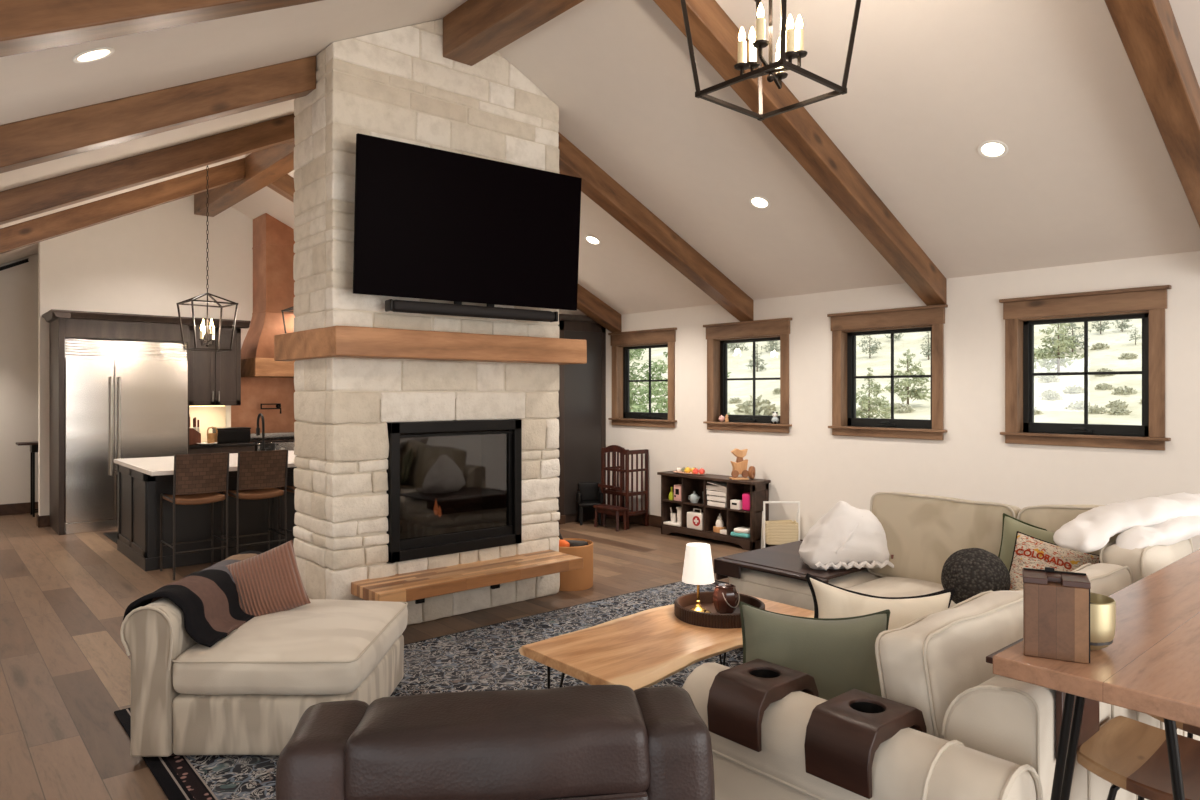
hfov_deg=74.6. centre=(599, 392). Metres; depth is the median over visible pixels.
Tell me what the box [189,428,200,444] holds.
knife block
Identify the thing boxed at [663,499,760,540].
shelf
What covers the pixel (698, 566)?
table lamp
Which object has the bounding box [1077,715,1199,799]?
bar stool
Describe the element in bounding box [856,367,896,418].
pine tree
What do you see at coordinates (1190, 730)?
bar stool
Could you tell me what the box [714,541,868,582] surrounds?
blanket
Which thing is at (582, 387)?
tall cabinet
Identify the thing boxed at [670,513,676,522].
cup
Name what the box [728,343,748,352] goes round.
pine tree
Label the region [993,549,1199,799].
bar table
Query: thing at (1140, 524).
throw
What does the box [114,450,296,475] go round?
island countertop
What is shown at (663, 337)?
window
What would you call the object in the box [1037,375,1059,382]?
sagebrush
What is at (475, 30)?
ceiling beam
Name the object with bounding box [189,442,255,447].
countertop
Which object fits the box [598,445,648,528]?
chair
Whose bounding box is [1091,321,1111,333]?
pine tree
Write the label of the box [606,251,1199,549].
wall
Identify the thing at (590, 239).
recessed light
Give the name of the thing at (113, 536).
kitchen mat
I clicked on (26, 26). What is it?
ceiling beam
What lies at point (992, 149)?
recessed light
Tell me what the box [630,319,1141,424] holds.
outdoor scenery
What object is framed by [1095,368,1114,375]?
sagebrush
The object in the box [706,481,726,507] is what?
crate
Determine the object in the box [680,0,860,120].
chandelier
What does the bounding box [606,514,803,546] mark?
baseboard
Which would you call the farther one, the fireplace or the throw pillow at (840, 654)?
the fireplace
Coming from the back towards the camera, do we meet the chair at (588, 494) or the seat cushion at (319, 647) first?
the chair at (588, 494)
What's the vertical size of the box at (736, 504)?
0.090 m
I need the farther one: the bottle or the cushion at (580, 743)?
the bottle
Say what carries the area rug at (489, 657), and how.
on the floor
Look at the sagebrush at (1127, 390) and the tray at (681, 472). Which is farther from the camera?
the sagebrush at (1127, 390)
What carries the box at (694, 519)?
in the cubby
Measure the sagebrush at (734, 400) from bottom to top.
0.531 m
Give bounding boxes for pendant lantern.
[176,165,237,351]
[281,306,293,332]
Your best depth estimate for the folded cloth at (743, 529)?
7.77 m
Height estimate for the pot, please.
0.100 m
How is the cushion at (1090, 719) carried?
on the sectional sofa
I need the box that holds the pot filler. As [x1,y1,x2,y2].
[261,403,281,413]
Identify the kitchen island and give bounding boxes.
[114,450,296,570]
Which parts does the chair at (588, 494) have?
arm, leg, backrest, seat, leg, arm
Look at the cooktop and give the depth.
10.24 m
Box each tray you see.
[673,471,705,474]
[674,591,764,628]
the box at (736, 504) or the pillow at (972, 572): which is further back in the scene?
the box at (736, 504)
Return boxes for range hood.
[241,213,294,377]
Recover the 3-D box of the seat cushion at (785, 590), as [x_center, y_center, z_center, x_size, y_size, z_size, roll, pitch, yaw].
[1.310,1.157,4.729,0.889,0.273,0.721,0,0,-41]
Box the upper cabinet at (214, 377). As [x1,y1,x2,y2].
[189,317,250,406]
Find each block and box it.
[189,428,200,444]
[720,529,726,534]
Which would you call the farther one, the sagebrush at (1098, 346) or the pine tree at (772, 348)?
the pine tree at (772, 348)
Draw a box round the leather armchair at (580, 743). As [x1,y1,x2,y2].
[278,688,711,799]
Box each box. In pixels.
[212,427,250,442]
[674,484,680,500]
[687,508,702,529]
[730,499,741,509]
[742,492,749,510]
[1022,567,1090,663]
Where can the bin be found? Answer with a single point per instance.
(578, 579)
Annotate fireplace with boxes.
[274,19,586,624]
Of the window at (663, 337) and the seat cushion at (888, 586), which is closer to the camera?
the seat cushion at (888, 586)
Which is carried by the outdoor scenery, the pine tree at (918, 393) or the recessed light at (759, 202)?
the pine tree at (918, 393)
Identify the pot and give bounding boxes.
[257,443,278,450]
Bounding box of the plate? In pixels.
[197,442,216,444]
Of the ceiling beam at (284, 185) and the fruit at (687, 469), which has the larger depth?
the ceiling beam at (284, 185)
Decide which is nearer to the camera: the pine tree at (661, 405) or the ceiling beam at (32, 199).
the ceiling beam at (32, 199)
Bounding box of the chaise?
[120,598,407,756]
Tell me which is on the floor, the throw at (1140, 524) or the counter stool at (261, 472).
the counter stool at (261, 472)
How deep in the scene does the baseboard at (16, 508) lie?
9.97 m
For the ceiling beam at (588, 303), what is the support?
attached to the ceiling
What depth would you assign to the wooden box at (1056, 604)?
1.83 m
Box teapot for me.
[688,491,699,502]
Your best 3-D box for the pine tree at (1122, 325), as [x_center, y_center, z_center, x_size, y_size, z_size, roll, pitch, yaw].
[43.995,-6.070,66.100,1.869,1.942,1.373,0,0,-41]
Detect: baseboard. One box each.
[0,502,37,515]
[36,514,49,526]
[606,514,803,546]
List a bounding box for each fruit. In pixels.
[684,467,690,472]
[692,467,698,473]
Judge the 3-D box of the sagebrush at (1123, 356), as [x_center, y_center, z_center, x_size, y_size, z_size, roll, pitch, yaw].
[36.892,-2.592,54.996,1.225,0.576,1.214,0,0,-41]
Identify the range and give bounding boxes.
[250,432,294,450]
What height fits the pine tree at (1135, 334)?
1.546 m
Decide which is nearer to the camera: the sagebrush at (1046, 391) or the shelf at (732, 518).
the shelf at (732, 518)
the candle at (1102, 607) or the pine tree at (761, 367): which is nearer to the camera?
the candle at (1102, 607)
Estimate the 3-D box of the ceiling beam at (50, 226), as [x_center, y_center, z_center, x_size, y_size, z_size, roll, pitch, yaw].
[-5.221,-1.569,7.450,3.505,1.970,0.170,0,0,-41]
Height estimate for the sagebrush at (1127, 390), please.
0.549 m
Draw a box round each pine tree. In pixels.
[630,349,667,411]
[630,355,647,411]
[644,352,731,413]
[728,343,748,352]
[745,342,767,371]
[761,341,779,351]
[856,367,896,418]
[857,335,881,357]
[882,349,930,405]
[885,333,902,339]
[920,332,930,359]
[1034,323,1088,375]
[1047,323,1091,351]
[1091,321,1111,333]
[1112,319,1132,331]
[1127,329,1140,344]
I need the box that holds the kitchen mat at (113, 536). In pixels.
[103,531,117,543]
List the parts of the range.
rail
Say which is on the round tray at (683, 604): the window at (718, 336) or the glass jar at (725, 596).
the glass jar at (725, 596)
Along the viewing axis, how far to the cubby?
8.14 m
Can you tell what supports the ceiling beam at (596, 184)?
attached to the ceiling
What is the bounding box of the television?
[353,133,581,310]
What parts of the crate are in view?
lid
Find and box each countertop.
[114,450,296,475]
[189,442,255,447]
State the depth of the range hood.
10.25 m
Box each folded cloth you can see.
[730,531,749,538]
[733,526,749,533]
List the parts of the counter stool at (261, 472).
leg, leg, foot rail, seat, backrest, leg, leg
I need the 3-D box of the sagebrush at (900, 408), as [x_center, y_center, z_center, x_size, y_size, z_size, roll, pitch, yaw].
[16.169,0.788,42.284,1.536,0.711,1.472,0,0,-41]
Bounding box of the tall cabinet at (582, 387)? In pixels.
[557,313,605,523]
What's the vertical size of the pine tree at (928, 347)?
2.814 m
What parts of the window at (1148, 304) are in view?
crank handle, sill, head casing, sash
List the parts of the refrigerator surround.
panel, crown, panel, panel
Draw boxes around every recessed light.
[72,47,114,62]
[584,235,600,244]
[749,196,770,208]
[977,140,1007,158]
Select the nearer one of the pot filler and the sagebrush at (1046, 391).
the pot filler
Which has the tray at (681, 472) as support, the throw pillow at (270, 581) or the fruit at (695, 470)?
the fruit at (695, 470)
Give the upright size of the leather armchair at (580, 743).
0.930 m
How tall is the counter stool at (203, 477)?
1.035 m
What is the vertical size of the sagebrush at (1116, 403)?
0.501 m
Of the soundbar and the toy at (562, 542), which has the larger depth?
the toy at (562, 542)
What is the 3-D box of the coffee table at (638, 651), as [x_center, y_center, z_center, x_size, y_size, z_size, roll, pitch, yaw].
[0.382,1.306,3.605,1.400,0.456,0.718,0,0,-41]
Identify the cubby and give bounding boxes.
[657,470,770,550]
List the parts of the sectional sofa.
rolled arm, frame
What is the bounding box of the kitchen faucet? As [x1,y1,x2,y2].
[256,413,269,450]
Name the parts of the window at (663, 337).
sill, head casing, sash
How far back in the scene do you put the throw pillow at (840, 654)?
2.56 m
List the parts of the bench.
leg, leg, seat, leg, leg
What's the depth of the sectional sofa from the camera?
2.25 m
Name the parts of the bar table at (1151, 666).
leg, leg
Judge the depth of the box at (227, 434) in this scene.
9.93 m
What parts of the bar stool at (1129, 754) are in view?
leg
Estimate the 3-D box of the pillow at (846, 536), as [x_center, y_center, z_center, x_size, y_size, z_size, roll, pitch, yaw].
[1.426,0.827,4.559,0.562,0.403,0.345,0,0,-8]
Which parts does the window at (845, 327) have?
sill, head casing, crank handle, sash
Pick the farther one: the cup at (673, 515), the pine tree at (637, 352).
the pine tree at (637, 352)
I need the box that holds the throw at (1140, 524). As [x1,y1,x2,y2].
[1058,491,1199,551]
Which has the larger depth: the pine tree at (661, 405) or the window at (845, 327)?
the pine tree at (661, 405)
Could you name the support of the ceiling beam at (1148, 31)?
attached to the ceiling
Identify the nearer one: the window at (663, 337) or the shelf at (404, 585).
the shelf at (404, 585)
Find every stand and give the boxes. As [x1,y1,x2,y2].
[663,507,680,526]
[761,501,799,548]
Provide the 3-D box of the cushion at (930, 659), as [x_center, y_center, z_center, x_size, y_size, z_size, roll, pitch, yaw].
[1.186,0.905,2.502,0.907,0.468,0.244,0,0,-41]
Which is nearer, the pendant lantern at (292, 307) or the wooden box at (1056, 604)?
the wooden box at (1056, 604)
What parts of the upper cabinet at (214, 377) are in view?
door, crown, door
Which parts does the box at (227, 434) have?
lid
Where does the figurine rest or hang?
on the window at (718, 336)
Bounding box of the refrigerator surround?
[42,309,190,534]
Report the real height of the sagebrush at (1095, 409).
0.530 m
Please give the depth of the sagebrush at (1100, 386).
44.56 m
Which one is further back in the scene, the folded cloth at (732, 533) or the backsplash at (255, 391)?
the backsplash at (255, 391)
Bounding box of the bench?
[593,504,627,530]
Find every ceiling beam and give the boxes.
[0,0,322,56]
[0,56,315,173]
[0,114,294,224]
[0,158,244,253]
[194,141,294,216]
[267,174,294,202]
[443,0,583,65]
[558,132,753,321]
[577,284,620,332]
[653,0,946,305]
[1104,0,1199,227]
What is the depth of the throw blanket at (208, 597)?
3.53 m
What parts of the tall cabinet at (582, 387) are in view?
crown, door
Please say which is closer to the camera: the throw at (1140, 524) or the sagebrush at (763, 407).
the throw at (1140, 524)
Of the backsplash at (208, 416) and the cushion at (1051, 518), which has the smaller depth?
the cushion at (1051, 518)
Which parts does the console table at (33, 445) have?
leg, leg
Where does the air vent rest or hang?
in the wall at (19, 283)
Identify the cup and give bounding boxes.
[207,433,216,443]
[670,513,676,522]
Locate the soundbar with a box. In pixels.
[385,299,557,321]
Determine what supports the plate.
on the countertop
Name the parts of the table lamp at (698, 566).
stem, lamp shade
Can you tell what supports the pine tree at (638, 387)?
on the outdoor scenery
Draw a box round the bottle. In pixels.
[669,487,673,499]
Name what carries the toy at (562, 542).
in the bin
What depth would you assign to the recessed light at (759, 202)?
6.36 m
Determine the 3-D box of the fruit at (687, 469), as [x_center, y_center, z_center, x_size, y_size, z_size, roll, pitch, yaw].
[0.943,0.821,8.435,0.072,0.073,0.072,0,0,-41]
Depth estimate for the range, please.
10.36 m
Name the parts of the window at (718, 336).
sill, head casing, sash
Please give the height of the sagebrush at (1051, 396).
0.560 m
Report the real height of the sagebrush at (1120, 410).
0.449 m
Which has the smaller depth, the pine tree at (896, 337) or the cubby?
the cubby
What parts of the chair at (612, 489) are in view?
post, rail, rail, arched rail, post, post, rail, rail, rail, rail, post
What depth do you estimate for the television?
5.21 m
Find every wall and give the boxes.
[0,253,37,503]
[38,195,252,515]
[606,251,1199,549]
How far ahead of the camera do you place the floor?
5.12 m
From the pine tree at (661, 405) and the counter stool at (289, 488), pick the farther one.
the pine tree at (661, 405)
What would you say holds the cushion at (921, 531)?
on the sectional sofa
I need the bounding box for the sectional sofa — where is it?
[682,492,1199,799]
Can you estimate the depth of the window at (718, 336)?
8.15 m
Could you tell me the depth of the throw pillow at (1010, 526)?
3.89 m
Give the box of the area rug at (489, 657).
[114,580,741,799]
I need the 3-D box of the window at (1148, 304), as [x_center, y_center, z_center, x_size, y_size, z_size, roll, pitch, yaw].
[3.560,-0.170,5.803,0.200,1.125,1.110,0,0,-41]
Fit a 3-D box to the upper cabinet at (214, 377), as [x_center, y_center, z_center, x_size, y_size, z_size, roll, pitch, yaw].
[-4.858,-0.364,9.846,0.674,1.062,0.830,0,0,-41]
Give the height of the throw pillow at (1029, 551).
0.436 m
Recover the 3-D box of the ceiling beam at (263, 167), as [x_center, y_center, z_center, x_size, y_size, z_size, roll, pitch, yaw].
[-3.275,-2.438,8.062,0.233,0.295,5.610,0,0,-41]
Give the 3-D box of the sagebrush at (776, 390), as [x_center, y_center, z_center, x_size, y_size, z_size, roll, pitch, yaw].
[13.755,-0.204,59.953,1.257,0.682,1.337,0,0,-41]
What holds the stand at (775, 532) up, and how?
on the floor
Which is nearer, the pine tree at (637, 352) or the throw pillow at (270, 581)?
the throw pillow at (270, 581)
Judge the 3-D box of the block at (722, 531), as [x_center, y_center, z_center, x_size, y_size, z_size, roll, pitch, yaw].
[1.270,1.407,7.968,0.060,0.040,0.100,0,0,-41]
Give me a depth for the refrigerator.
8.82 m
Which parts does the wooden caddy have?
handle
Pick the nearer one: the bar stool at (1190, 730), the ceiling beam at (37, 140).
the bar stool at (1190, 730)
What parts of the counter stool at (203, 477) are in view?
leg, leg, foot rail, seat, backrest, leg, leg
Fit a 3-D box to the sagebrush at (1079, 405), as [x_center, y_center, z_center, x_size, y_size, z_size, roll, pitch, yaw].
[23.834,0.620,39.215,1.216,0.568,1.219,0,0,-41]
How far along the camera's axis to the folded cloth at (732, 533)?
7.76 m
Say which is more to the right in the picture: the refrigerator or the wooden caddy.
the wooden caddy
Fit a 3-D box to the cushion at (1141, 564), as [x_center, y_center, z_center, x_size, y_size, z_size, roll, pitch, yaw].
[2.483,0.872,3.539,0.586,0.440,0.257,0,0,-41]
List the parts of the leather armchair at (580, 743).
panel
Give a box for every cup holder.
[707,658,818,751]
[804,689,926,798]
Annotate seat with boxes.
[604,490,645,515]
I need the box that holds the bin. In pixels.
[559,538,592,590]
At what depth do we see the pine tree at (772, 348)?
91.17 m
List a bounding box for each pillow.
[225,540,309,616]
[739,602,889,699]
[798,501,894,569]
[805,574,954,627]
[941,548,1009,601]
[998,513,1062,570]
[1009,531,1100,591]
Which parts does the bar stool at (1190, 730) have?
leg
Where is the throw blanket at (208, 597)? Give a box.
[126,552,259,646]
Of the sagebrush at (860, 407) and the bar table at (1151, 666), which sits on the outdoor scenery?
the sagebrush at (860, 407)
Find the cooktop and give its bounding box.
[250,439,294,442]
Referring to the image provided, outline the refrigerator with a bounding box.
[65,338,187,533]
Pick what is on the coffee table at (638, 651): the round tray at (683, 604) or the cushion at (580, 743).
the round tray at (683, 604)
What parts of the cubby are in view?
panel, rail, panel, panel, frame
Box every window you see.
[608,327,676,427]
[703,318,791,432]
[827,304,947,439]
[999,285,1171,450]
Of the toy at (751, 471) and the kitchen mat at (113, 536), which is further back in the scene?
the kitchen mat at (113, 536)
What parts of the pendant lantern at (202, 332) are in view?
chain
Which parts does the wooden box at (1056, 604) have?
lid trim, lid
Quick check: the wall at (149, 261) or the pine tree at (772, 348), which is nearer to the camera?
the wall at (149, 261)
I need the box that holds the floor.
[0,513,748,799]
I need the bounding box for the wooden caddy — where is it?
[207,426,217,443]
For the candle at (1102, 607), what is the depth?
1.86 m
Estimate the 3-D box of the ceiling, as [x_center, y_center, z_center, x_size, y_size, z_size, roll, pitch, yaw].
[-0.893,-1.736,5.329,7.630,2.078,16.000,0,0,-41]
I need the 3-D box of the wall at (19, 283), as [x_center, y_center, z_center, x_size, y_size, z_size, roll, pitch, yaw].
[-6.076,-0.542,11.258,7.230,4.165,0.150,0,0,-41]
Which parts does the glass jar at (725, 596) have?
wire handle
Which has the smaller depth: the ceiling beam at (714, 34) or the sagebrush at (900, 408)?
the ceiling beam at (714, 34)
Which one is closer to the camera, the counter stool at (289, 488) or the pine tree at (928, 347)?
the counter stool at (289, 488)
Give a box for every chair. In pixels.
[576,482,603,524]
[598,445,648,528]
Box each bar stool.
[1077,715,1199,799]
[1148,714,1199,738]
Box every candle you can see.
[1090,592,1115,650]
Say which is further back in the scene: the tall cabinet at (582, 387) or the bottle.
the tall cabinet at (582, 387)
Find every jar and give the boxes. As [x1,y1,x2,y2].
[712,583,739,613]
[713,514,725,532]
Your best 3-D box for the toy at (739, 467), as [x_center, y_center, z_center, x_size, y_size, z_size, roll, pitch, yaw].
[1.396,0.710,7.887,0.185,0.308,0.110,0,0,-6]
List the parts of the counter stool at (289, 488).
seat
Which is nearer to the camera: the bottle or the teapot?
the teapot
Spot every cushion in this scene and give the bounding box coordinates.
[173,600,407,695]
[349,688,650,799]
[729,568,880,610]
[843,576,953,602]
[870,492,1021,583]
[880,592,1022,738]
[986,638,1098,756]
[1018,564,1132,595]
[1020,503,1118,563]
[1104,537,1192,581]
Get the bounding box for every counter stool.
[160,452,229,579]
[221,449,287,559]
[278,486,296,545]
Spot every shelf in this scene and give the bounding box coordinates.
[351,549,582,601]
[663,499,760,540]
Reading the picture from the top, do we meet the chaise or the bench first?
the bench
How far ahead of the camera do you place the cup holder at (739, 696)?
2.28 m
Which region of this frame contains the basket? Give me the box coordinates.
[765,520,797,544]
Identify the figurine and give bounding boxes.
[770,412,778,423]
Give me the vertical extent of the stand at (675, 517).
0.200 m
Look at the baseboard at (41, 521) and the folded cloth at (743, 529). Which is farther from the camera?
the baseboard at (41, 521)
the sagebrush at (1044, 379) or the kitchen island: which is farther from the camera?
the sagebrush at (1044, 379)
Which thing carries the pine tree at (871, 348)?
on the outdoor scenery
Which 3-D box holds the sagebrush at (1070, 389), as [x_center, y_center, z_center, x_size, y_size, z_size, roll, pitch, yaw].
[26.949,-0.181,44.692,1.238,0.553,1.156,0,0,-41]
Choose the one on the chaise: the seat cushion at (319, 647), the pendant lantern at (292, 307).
the seat cushion at (319, 647)
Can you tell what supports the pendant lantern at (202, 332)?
hanging from the ceiling
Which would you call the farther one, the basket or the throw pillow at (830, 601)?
the basket
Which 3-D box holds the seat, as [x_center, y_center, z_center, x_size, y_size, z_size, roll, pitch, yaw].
[0.290,1.280,9.172,0.310,0.240,0.410,0,0,-41]
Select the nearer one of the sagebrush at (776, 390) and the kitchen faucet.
the kitchen faucet
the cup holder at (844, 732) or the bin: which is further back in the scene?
the bin
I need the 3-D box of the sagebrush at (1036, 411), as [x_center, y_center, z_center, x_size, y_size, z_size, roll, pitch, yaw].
[21.183,0.861,38.689,1.120,0.552,1.042,0,0,11]
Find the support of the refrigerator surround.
on the floor
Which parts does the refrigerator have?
door, handle, handle, door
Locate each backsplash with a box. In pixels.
[189,406,255,453]
[231,377,296,432]
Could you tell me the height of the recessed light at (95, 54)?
0.083 m
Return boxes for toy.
[559,539,568,546]
[565,539,587,546]
[729,448,748,479]
[748,466,754,478]
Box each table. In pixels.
[16,442,37,516]
[519,593,814,692]
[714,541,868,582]
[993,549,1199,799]
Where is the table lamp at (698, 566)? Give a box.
[682,542,714,612]
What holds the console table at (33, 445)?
on the floor
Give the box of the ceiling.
[0,0,1199,315]
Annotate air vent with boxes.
[0,258,28,270]
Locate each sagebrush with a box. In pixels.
[728,397,741,403]
[734,394,779,415]
[772,388,779,394]
[856,404,877,411]
[888,403,915,412]
[1034,406,1043,414]
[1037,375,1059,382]
[1038,389,1058,396]
[1042,391,1062,400]
[1062,385,1083,393]
[1063,400,1092,409]
[1088,404,1107,413]
[1090,343,1108,349]
[1094,383,1113,389]
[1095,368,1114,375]
[1105,399,1128,407]
[1107,407,1131,414]
[1111,386,1137,394]
[1118,353,1137,359]
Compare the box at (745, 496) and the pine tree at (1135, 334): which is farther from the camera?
the pine tree at (1135, 334)
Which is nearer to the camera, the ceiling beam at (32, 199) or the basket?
the ceiling beam at (32, 199)
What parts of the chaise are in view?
rolled arm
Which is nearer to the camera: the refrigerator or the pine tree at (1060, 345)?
the refrigerator
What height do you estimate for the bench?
0.251 m
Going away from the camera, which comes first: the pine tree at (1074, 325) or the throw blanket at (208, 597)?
the throw blanket at (208, 597)
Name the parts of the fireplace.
firebox glass, firebox frame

